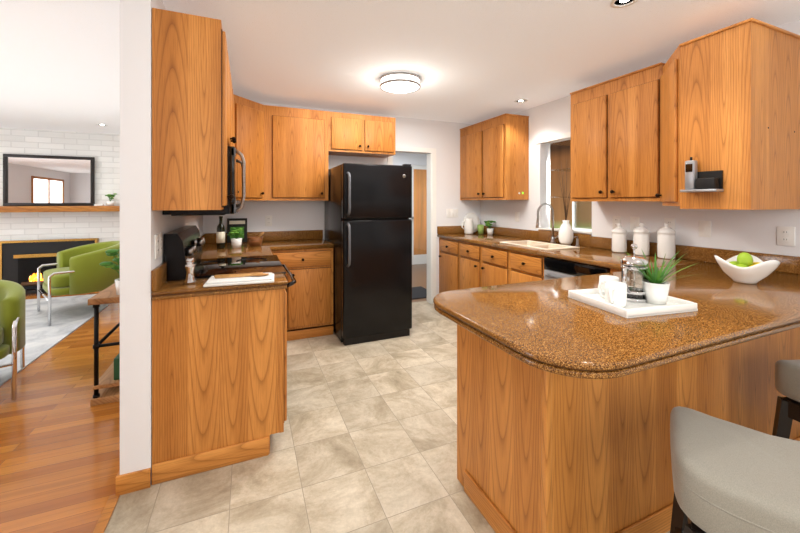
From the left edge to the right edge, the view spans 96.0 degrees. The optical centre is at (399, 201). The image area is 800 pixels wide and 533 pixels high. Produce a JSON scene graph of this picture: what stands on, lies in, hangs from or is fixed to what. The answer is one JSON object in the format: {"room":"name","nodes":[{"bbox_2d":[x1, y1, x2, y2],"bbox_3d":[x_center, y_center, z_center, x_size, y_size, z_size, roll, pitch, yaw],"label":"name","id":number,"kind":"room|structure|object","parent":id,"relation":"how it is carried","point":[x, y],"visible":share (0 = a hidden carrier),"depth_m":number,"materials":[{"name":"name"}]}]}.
{"room":"kitchen","nodes":[
{"label":"kitchen","id":0,"kind":"room"},
{"bbox_2d":[0,290,119,532],"bbox_3d":[-3.828,1.360,0.656,5.465,0.060,10.200,0,0,-23],"label":"floor","id":1,"kind":"structure","parent":0,"point":[59,452],"depth_m":2.01,"materials":[{"name":"brown wood"}]},
{"bbox_2d":[0,238,98,294],"bbox_3d":[-5.180,0.945,5.318,1.120,0.770,0.160,0,0,-23],"label":"fireplace","id":2,"kind":"object","parent":1,"relation":"on","point":[21,261],"visible":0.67,"depth_m":5.25,"materials":[{"name":"black"}]},
{"bbox_2d":[0,294,109,385],"bbox_3d":[-4.424,1.324,2.821,2.660,0.012,4.250,0,0,-23],"label":"living room rug","id":3,"kind":"object","parent":1,"relation":"on","point":[70,315],"visible":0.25,"depth_m":3.90,"materials":[{"name":"white fabric"}]},
{"bbox_2d":[0,280,24,400],"bbox_3d":[-3.070,0.947,2.407,0.790,0.740,0.717,0,0,-43],"label":"armchair","id":4,"kind":"object","parent":3,"relation":"on","point":[12,318],"visible":1,"depth_m":2.49,"materials":[{"name":"green fabric"}]},
{"bbox_2d":[37,241,119,325],"bbox_3d":[-3.795,0.910,4.373,0.869,0.814,0.789,0,0,39],"label":"armchair","id":5,"kind":"object","parent":3,"relation":"on","point":[79,270],"visible":0.75,"depth_m":4.09,"materials":[{"name":"green fabric"}]},
{"bbox_2d":[88,283,119,405],"bbox_3d":[-2.095,0.980,3.011,0.395,0.700,1.320,0,0,-23],"label":"console table","id":6,"kind":"object","parent":1,"relation":"on","point":[106,387],"visible":0.25,"depth_m":2.39,"materials":[{"name":"brown wood"}]},
{"bbox_2d":[100,249,119,294],"bbox_3d":[-1.889,0.469,2.483,0.260,0.321,0.290,0,0,-23],"label":"potted plant","id":7,"kind":"object","parent":6,"relation":"on","point":[113,253],"visible":0.17,"depth_m":2.42,"materials":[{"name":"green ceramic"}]},
{"bbox_2d":[93,494,119,532],"bbox_3d":[-0.312,1.327,-0.671,0.040,0.006,5.008,0,0,-23],"label":"threshold","id":8,"kind":"object","parent":1,"relation":"on","point":[105,516],"depth_m":1.52,"materials":[{"name":"brown wood"}]},
{"bbox_2d":[0,127,119,241],"bbox_3d":[-5.766,0.130,5.222,5.465,2.400,0.120,0,0,-23],"label":"wall","id":9,"kind":"structure","parent":0,"point":[103,150],"depth_m":5.47,"materials":[{"name":"brick"}]},
{"bbox_2d":[3,154,94,205],"bbox_3d":[-5.194,-0.316,5.351,1.040,0.748,0.030,0,0,-23],"label":"wall mirror","id":10,"kind":"object","parent":9,"relation":"attached to","point":[38,180],"visible":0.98,"depth_m":5.34,"materials":[{"name":"black mirror"}]},
{"bbox_2d":[0,206,119,211],"bbox_3d":[-5.692,0.102,5.058,5.454,0.085,0.240,0,0,-23],"label":"mantel shelf","id":11,"kind":"object","parent":9,"relation":"attached to","point":[59,208],"visible":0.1,"depth_m":5.24,"materials":[{"name":"brown wood"}]},
{"bbox_2d":[94,193,116,205],"bbox_3d":[-4.526,-0.038,5.549,0.283,0.194,0.171,0,0,-23],"label":"mantel decor","id":12,"kind":"object","parent":11,"relation":"on","point":[110,203],"visible":1,"depth_m":5.55,"materials":[{"name":"white ceramic"}]},
{"bbox_2d":[120,0,202,483],"bbox_3d":[-2.198,0.130,3.961,0.119,2.400,4.990,0,0,-23],"label":"wall","id":13,"kind":"structure","parent":0,"point":[142,223],"depth_m":1.67,"materials":[{"name":"white paint"}]},
{"bbox_2d":[116,468,150,494],"bbox_3d":[-2.199,1.288,3.949,0.131,0.085,4.992,0,0,-23],"label":"baseboard","id":14,"kind":"structure","parent":13,"relation":"attached to","point":[133,481],"depth_m":1.65,"materials":[{"name":"brown wood"}]},
{"bbox_2d":[155,232,162,258],"bbox_3d":[-1.222,0.220,1.827,0.008,0.118,0.153,0,0,-23],"label":"outlet","id":15,"kind":"object","parent":13,"relation":"attached to","point":[158,237],"depth_m":1.81,"materials":[{"name":"white plastic"}]},
{"bbox_2d":[152,8,231,209],"bbox_3d":[-1.070,-0.439,1.861,0.311,0.957,0.222,0,0,-23],"label":"upper cabinet","id":16,"kind":"object","parent":13,"relation":"attached to","point":[203,116],"depth_m":1.76,"materials":[{"name":"brown wood"}]},
{"bbox_2d":[232,89,235,147],"bbox_3d":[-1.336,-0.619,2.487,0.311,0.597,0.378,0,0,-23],"label":"upper cabinet","id":17,"kind":"object","parent":13,"relation":"attached to","point":[233,96],"depth_m":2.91,"materials":[{"name":"brown wood"}]},
{"bbox_2d":[162,146,245,215],"bbox_3d":[-1.218,-0.120,2.332,0.405,0.390,0.751,0,0,-23],"label":"microwave","id":18,"kind":"object","parent":17,"relation":"attached to","point":[232,206],"visible":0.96,"depth_m":2.04,"materials":[{"name":"black metal"}]},
{"bbox_2d":[203,103,479,294],"bbox_3d":[-0.417,0.130,4.418,3.516,2.400,0.120,0,0,-23],"label":"wall","id":19,"kind":"structure","parent":0,"point":[442,138],"depth_m":4.57,"materials":[{"name":"white paint"}]},
{"bbox_2d":[236,95,267,199],"bbox_3d":[-1.629,-0.493,3.506,0.567,0.955,0.607,0,0,-23],"label":"upper cabinet","id":20,"kind":"object","parent":19,"relation":"attached to","point":[251,116],"depth_m":3.44,"materials":[{"name":"brown wood"}]},
{"bbox_2d":[268,105,331,199],"bbox_3d":[-1.122,-0.493,3.865,0.645,0.955,0.342,0,0,-23],"label":"upper cabinet","id":21,"kind":"object","parent":19,"relation":"attached to","point":[299,140],"depth_m":3.71,"materials":[{"name":"brown wood"}]},
{"bbox_2d":[332,112,363,155],"bbox_3d":[-0.647,-0.758,4.067,0.386,0.425,0.342,0,0,-23],"label":"upper cabinet","id":22,"kind":"object","parent":19,"relation":"attached to","point":[347,128],"depth_m":3.93,"materials":[{"name":"brown wood"}]},
{"bbox_2d":[360,115,394,157],"bbox_3d":[-0.290,-0.758,4.218,0.388,0.425,0.342,0,0,-23],"label":"upper cabinet","id":23,"kind":"object","parent":19,"relation":"attached to","point":[379,132],"depth_m":4.07,"materials":[{"name":"brown wood"}]},
{"bbox_2d":[387,146,435,303],"bbox_3d":[0.136,0.315,4.645,0.680,2.030,0.135,0,0,-23],"label":"door frame","id":24,"kind":"structure","parent":19,"relation":"attached to","point":[431,225],"depth_m":4.71,"materials":[{"name":"white"}]},
{"bbox_2d":[446,209,457,217],"bbox_3d":[0.702,0.150,4.822,0.178,0.113,0.009,0,0,-23],"label":"outlet","id":25,"kind":"object","parent":19,"relation":"attached to","point":[450,213],"depth_m":4.82,"materials":[{"name":"white plastic"}]},
{"bbox_2d":[104,301,669,532],"bbox_3d":[1.015,1.360,1.148,3.835,0.060,7.320,0,0,-23],"label":"floor","id":26,"kind":"structure","parent":0,"point":[365,441],"depth_m":1.83,"materials":[{"name":"beige tile"}]},
{"bbox_2d":[164,225,295,291],"bbox_3d":[-1.083,0.750,2.389,0.690,1.160,0.749,0,0,-23],"label":"range","id":27,"kind":"object","parent":26,"relation":"on","point":[182,244],"visible":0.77,"depth_m":2.20,"materials":[{"name":"black metal"}]},
{"bbox_2d":[151,230,333,484],"bbox_3d":[-1.027,0.825,2.914,1.213,1.010,2.167,0,0,-23],"label":"base cabinet","id":28,"kind":"object","parent":26,"relation":"on","point":[219,376],"visible":0.79,"depth_m":1.83,"materials":[{"name":"brown wood"}]},
{"bbox_2d":[184,257,195,284],"bbox_3d":[-1.081,0.351,1.855,0.056,0.135,0.056,0,0,-23],"label":"pepper mill","id":29,"kind":"object","parent":28,"relation":"on","point":[190,266],"visible":1,"depth_m":1.84,"materials":[{"name":"silver metal"}]},
{"bbox_2d":[216,216,224,248],"bbox_3d":[-1.625,0.274,3.265,0.071,0.290,0.071,0,0,-23],"label":"oil bottle","id":30,"kind":"object","parent":28,"relation":"on","point":[220,237],"visible":1,"depth_m":3.24,"materials":[{"name":"black"}]},
{"bbox_2d":[227,228,243,247],"bbox_3d":[-1.513,0.327,3.314,0.138,0.184,0.117,0,0,-23],"label":"herb pot","id":31,"kind":"object","parent":28,"relation":"on","point":[236,241],"visible":1,"depth_m":3.29,"materials":[{"name":"white ceramic"}]},
{"bbox_2d":[227,218,246,242],"bbox_3d":[-1.693,0.295,3.745,0.190,0.249,0.043,0,0,-23],"label":"sign board","id":32,"kind":"object","parent":28,"relation":"on","point":[236,223],"visible":0.74,"depth_m":3.75,"materials":[{"name":"black"}]},
{"bbox_2d":[203,272,273,286],"bbox_3d":[-0.842,0.403,1.911,0.330,0.033,0.200,0,0,-19],"label":"tray","id":33,"kind":"object","parent":28,"relation":"on","point":[237,279],"visible":0.98,"depth_m":1.87,"materials":[{"name":"white ceramic"}]},
{"bbox_2d":[247,232,263,246],"bbox_3d":[-1.377,0.351,3.435,0.153,0.136,0.144,0,0,-23],"label":"mortar","id":34,"kind":"object","parent":28,"relation":"on","point":[254,241],"visible":1,"depth_m":3.39,"materials":[{"name":"brown wood"}]},
{"bbox_2d":[325,163,411,345],"bbox_3d":[-0.356,0.477,3.807,0.700,1.705,0.933,0,0,-23],"label":"fridge","id":35,"kind":"object","parent":26,"relation":"on","point":[368,222],"visible":1,"depth_m":3.44,"materials":[{"name":"black metal"}]},
{"bbox_2d":[544,257,609,279],"bbox_3d":[1.599,0.897,2.892,0.656,0.865,0.589,0,0,-23],"label":"dishwasher","id":36,"kind":"object","parent":26,"relation":"on","point":[554,268],"visible":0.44,"depth_m":2.83,"materials":[{"name":"black metal"}]},
{"bbox_2d":[433,226,799,532],"bbox_3d":[0.820,0.808,2.961,2.373,1.043,3.530,0,0,-23],"label":"kitchen counter","id":37,"kind":"object","parent":26,"relation":"on","point":[566,404],"visible":0.92,"depth_m":1.42,"materials":[{"name":"brown wood"}]},
{"bbox_2d":[462,213,478,233],"bbox_3d":[0.943,0.281,4.830,0.150,0.276,0.341,0,0,37],"label":"pitcher","id":38,"kind":"object","parent":37,"relation":"on","point":[471,222],"depth_m":4.74,"materials":[{"name":"white ceramic"}]},
{"bbox_2d":[475,219,495,234],"bbox_3d":[1.130,0.328,4.704,0.235,0.183,0.122,0,0,43],"label":"potted plant","id":39,"kind":"object","parent":37,"relation":"on","point":[480,228],"depth_m":4.70,"materials":[{"name":"white ceramic"}]},
{"bbox_2d":[536,203,579,245],"bbox_3d":[1.541,0.213,3.539,0.254,0.411,0.346,0,0,-23],"label":"faucet","id":40,"kind":"object","parent":37,"relation":"on","point":[553,238],"visible":0.96,"depth_m":3.67,"materials":[{"name":"silver metal"}]},
{"bbox_2d":[558,165,573,244],"bbox_3d":[1.629,-0.001,3.529,0.140,0.840,0.228,0,0,-23],"label":"vase","id":41,"kind":"object","parent":37,"relation":"on","point":[565,234],"visible":0.94,"depth_m":3.50,"materials":[{"name":"white ceramic"}]},
{"bbox_2d":[611,224,626,252],"bbox_3d":[1.847,0.300,3.033,0.113,0.237,0.113,0,0,-29],"label":"canister","id":42,"kind":"object","parent":37,"relation":"on","point":[619,235],"depth_m":2.99,"materials":[{"name":"white ceramic"}]},
{"bbox_2d":[568,244,697,317],"bbox_3d":[0.982,0.297,1.473,0.438,0.244,0.400,0,0,-23],"label":"tray","id":43,"kind":"object","parent":37,"relation":"on","point":[614,295],"visible":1,"depth_m":1.45,"materials":[{"name":"white ceramic"}]},
{"bbox_2d":[633,223,649,255],"bbox_3d":[1.919,0.293,2.862,0.113,0.252,0.113,0,0,-29],"label":"canister","id":44,"kind":"object","parent":37,"relation":"on","point":[641,235],"depth_m":2.82,"materials":[{"name":"white ceramic"}]},
{"bbox_2d":[657,223,675,258],"bbox_3d":[1.991,0.288,2.692,0.113,0.262,0.113,0,0,-29],"label":"canister","id":45,"kind":"object","parent":37,"relation":"on","point":[666,240],"depth_m":2.65,"materials":[{"name":"white ceramic"}]},
{"bbox_2d":[714,252,779,283],"bbox_3d":[1.811,0.341,1.875,0.248,0.156,0.240,0,0,-23],"label":"fruit bowl","id":46,"kind":"object","parent":37,"relation":"on","point":[745,267],"visible":1,"depth_m":1.84,"materials":[{"name":"white ceramic"}]},
{"bbox_2d":[670,406,799,532],"bbox_3d":[0.963,0.984,0.889,0.502,0.696,0.412,0,0,35],"label":"bar stool","id":47,"kind":"object","parent":26,"relation":"on","point":[729,477],"visible":1,"depth_m":0.87,"materials":[{"name":"grey fabric"}]},
{"bbox_2d":[772,360,799,438],"bbox_3d":[1.779,0.984,1.363,0.502,0.696,0.412,0,0,-15],"label":"bar stool","id":48,"kind":"object","parent":26,"relation":"on","point":[787,384],"visible":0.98,"depth_m":1.44,"materials":[{"name":"beige leather"}]},
{"bbox_2d":[0,0,799,134],"bbox_3d":[-1.472,-1.110,1.548,10.900,0.080,10.400,0,0,-23],"label":"ceiling","id":49,"kind":"structure","parent":0,"point":[472,61],"depth_m":2.53,"materials":[{"name":"paint"}]},
{"bbox_2d":[380,72,419,93],"bbox_3d":[0.002,-1.030,3.119,0.352,0.079,0.352,0,0,-23],"label":"flush ceiling light","id":50,"kind":"object","parent":49,"relation":"attached to","point":[400,82],"visible":1,"depth_m":3.03,"materials":[{"name":"white glass"}]},
{"bbox_2d":[393,152,426,218],"bbox_3d":[-0.414,0.130,7.374,4.200,2.400,0.100,0,0,-23],"label":"wall","id":51,"kind":"structure","parent":0,"point":[408,158],"depth_m":7.57,"materials":[{"name":"white paint"}]},
{"bbox_2d":[410,165,426,264],"bbox_3d":[0.572,0.271,7.737,0.796,2.117,0.133,0,0,-23],"label":"door","id":52,"kind":"structure","parent":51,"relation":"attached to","point":[420,259],"depth_m":7.68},
{"bbox_2d":[412,264,426,302],"bbox_3d":[-0.279,1.360,6.139,5.116,0.060,2.880,0,0,-23],"label":"floor","id":53,"kind":"structure","parent":0,"point":[419,274],"depth_m":6.34,"materials":[{"name":"brown wood"}]},
{"bbox_2d":[412,286,426,299],"bbox_3d":[0.031,1.323,5.173,0.900,0.011,0.600,0,0,-23],"label":"rug","id":54,"kind":"object","parent":53,"relation":"on","point":[419,292],"visible":0.14,"depth_m":5.24,"materials":[{"name":"grey fabric"}]},
{"bbox_2d":[480,19,799,256],"bbox_3d":[2.546,0.130,1.782,0.120,2.400,7.290,0,0,-23],"label":"wall","id":55,"kind":"structure","parent":0,"point":[748,230],"depth_m":2.99,"materials":[{"name":"white paint"}]},
{"bbox_2d":[515,212,519,221],"bbox_3d":[1.402,0.180,4.310,0.009,0.113,0.073,0,0,-23],"label":"outlet","id":56,"kind":"object","parent":55,"relation":"attached to","point":[517,214],"depth_m":4.30,"materials":[{"name":"white plastic"}]},
{"bbox_2d":[536,132,570,143],"bbox_3d":[1.669,-0.675,3.679,0.012,0.050,0.750,0,0,-23],"label":"trim","id":57,"kind":"structure","parent":55,"relation":"attached to","point":[555,137],"depth_m":3.78,"materials":[{"name":"white wood"}]},
{"bbox_2d":[548,140,591,230],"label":"window","id":58,"kind":"structure","parent":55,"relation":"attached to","point":[576,215],"depth_m":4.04,"materials":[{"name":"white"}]},
{"bbox_2d":[612,216,620,228],"bbox_3d":[1.894,0.180,3.151,0.008,0.113,0.073,0,0,-23],"label":"outlet","id":59,"kind":"object","parent":55,"relation":"attached to","point":[616,220],"depth_m":3.16,"materials":[{"name":"white plastic"}]},
{"bbox_2d":[460,18,799,209],"bbox_3d":[1.443,-0.472,3.405,0.637,1.025,3.192,0,0,-23],"label":"kitchen cabinets","id":60,"kind":"object","parent":55,"relation":"attached to","point":[726,100],"visible":1,"depth_m":2.11,"materials":[{"name":"brown wood"}]},
{"bbox_2d":[680,157,723,191],"bbox_3d":[1.666,-0.155,1.992,0.074,0.200,0.175,0,0,-23],"label":"phone","id":61,"kind":"object","parent":60,"relation":"attached to","point":[705,181],"visible":1,"depth_m":1.99,"materials":[{"name":"black"}]},
{"bbox_2d":[630,217,638,229],"bbox_3d":[1.957,0.180,3.004,0.009,0.113,0.073,0,0,-23],"label":"outlet","id":62,"kind":"object","parent":55,"relation":"attached to","point":[634,221],"depth_m":3.00,"materials":[{"name":"white plastic"}]},
{"bbox_2d":[664,218,674,229],"bbox_3d":[2.062,0.180,2.755,0.008,0.113,0.073,0,0,-23],"label":"outlet","id":63,"kind":"object","parent":55,"relation":"attached to","point":[671,221],"depth_m":2.75,"materials":[{"name":"white plastic"}]},
{"bbox_2d":[699,221,710,236],"bbox_3d":[2.152,0.190,2.544,0.009,0.113,0.073,0,0,-23],"label":"outlet","id":64,"kind":"object","parent":55,"relation":"attached to","point":[704,226],"depth_m":2.54,"materials":[{"name":"white plastic"}]},
{"bbox_2d":[777,226,794,245],"bbox_3d":[2.314,0.205,2.162,0.008,0.113,0.078,0,0,-23],"label":"outlet","id":65,"kind":"object","parent":55,"relation":"attached to","point":[785,236],"depth_m":2.16,"materials":[{"name":"white plastic"}]},
{"label":"outside","id":66,"kind":"structure","parent":0,"visible":0},
{"bbox_2d":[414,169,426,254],"bbox_3d":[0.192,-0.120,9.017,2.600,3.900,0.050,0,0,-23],"label":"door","id":67,"kind":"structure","parent":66,"point":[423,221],"depth_m":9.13,"materials":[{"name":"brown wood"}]}
]}

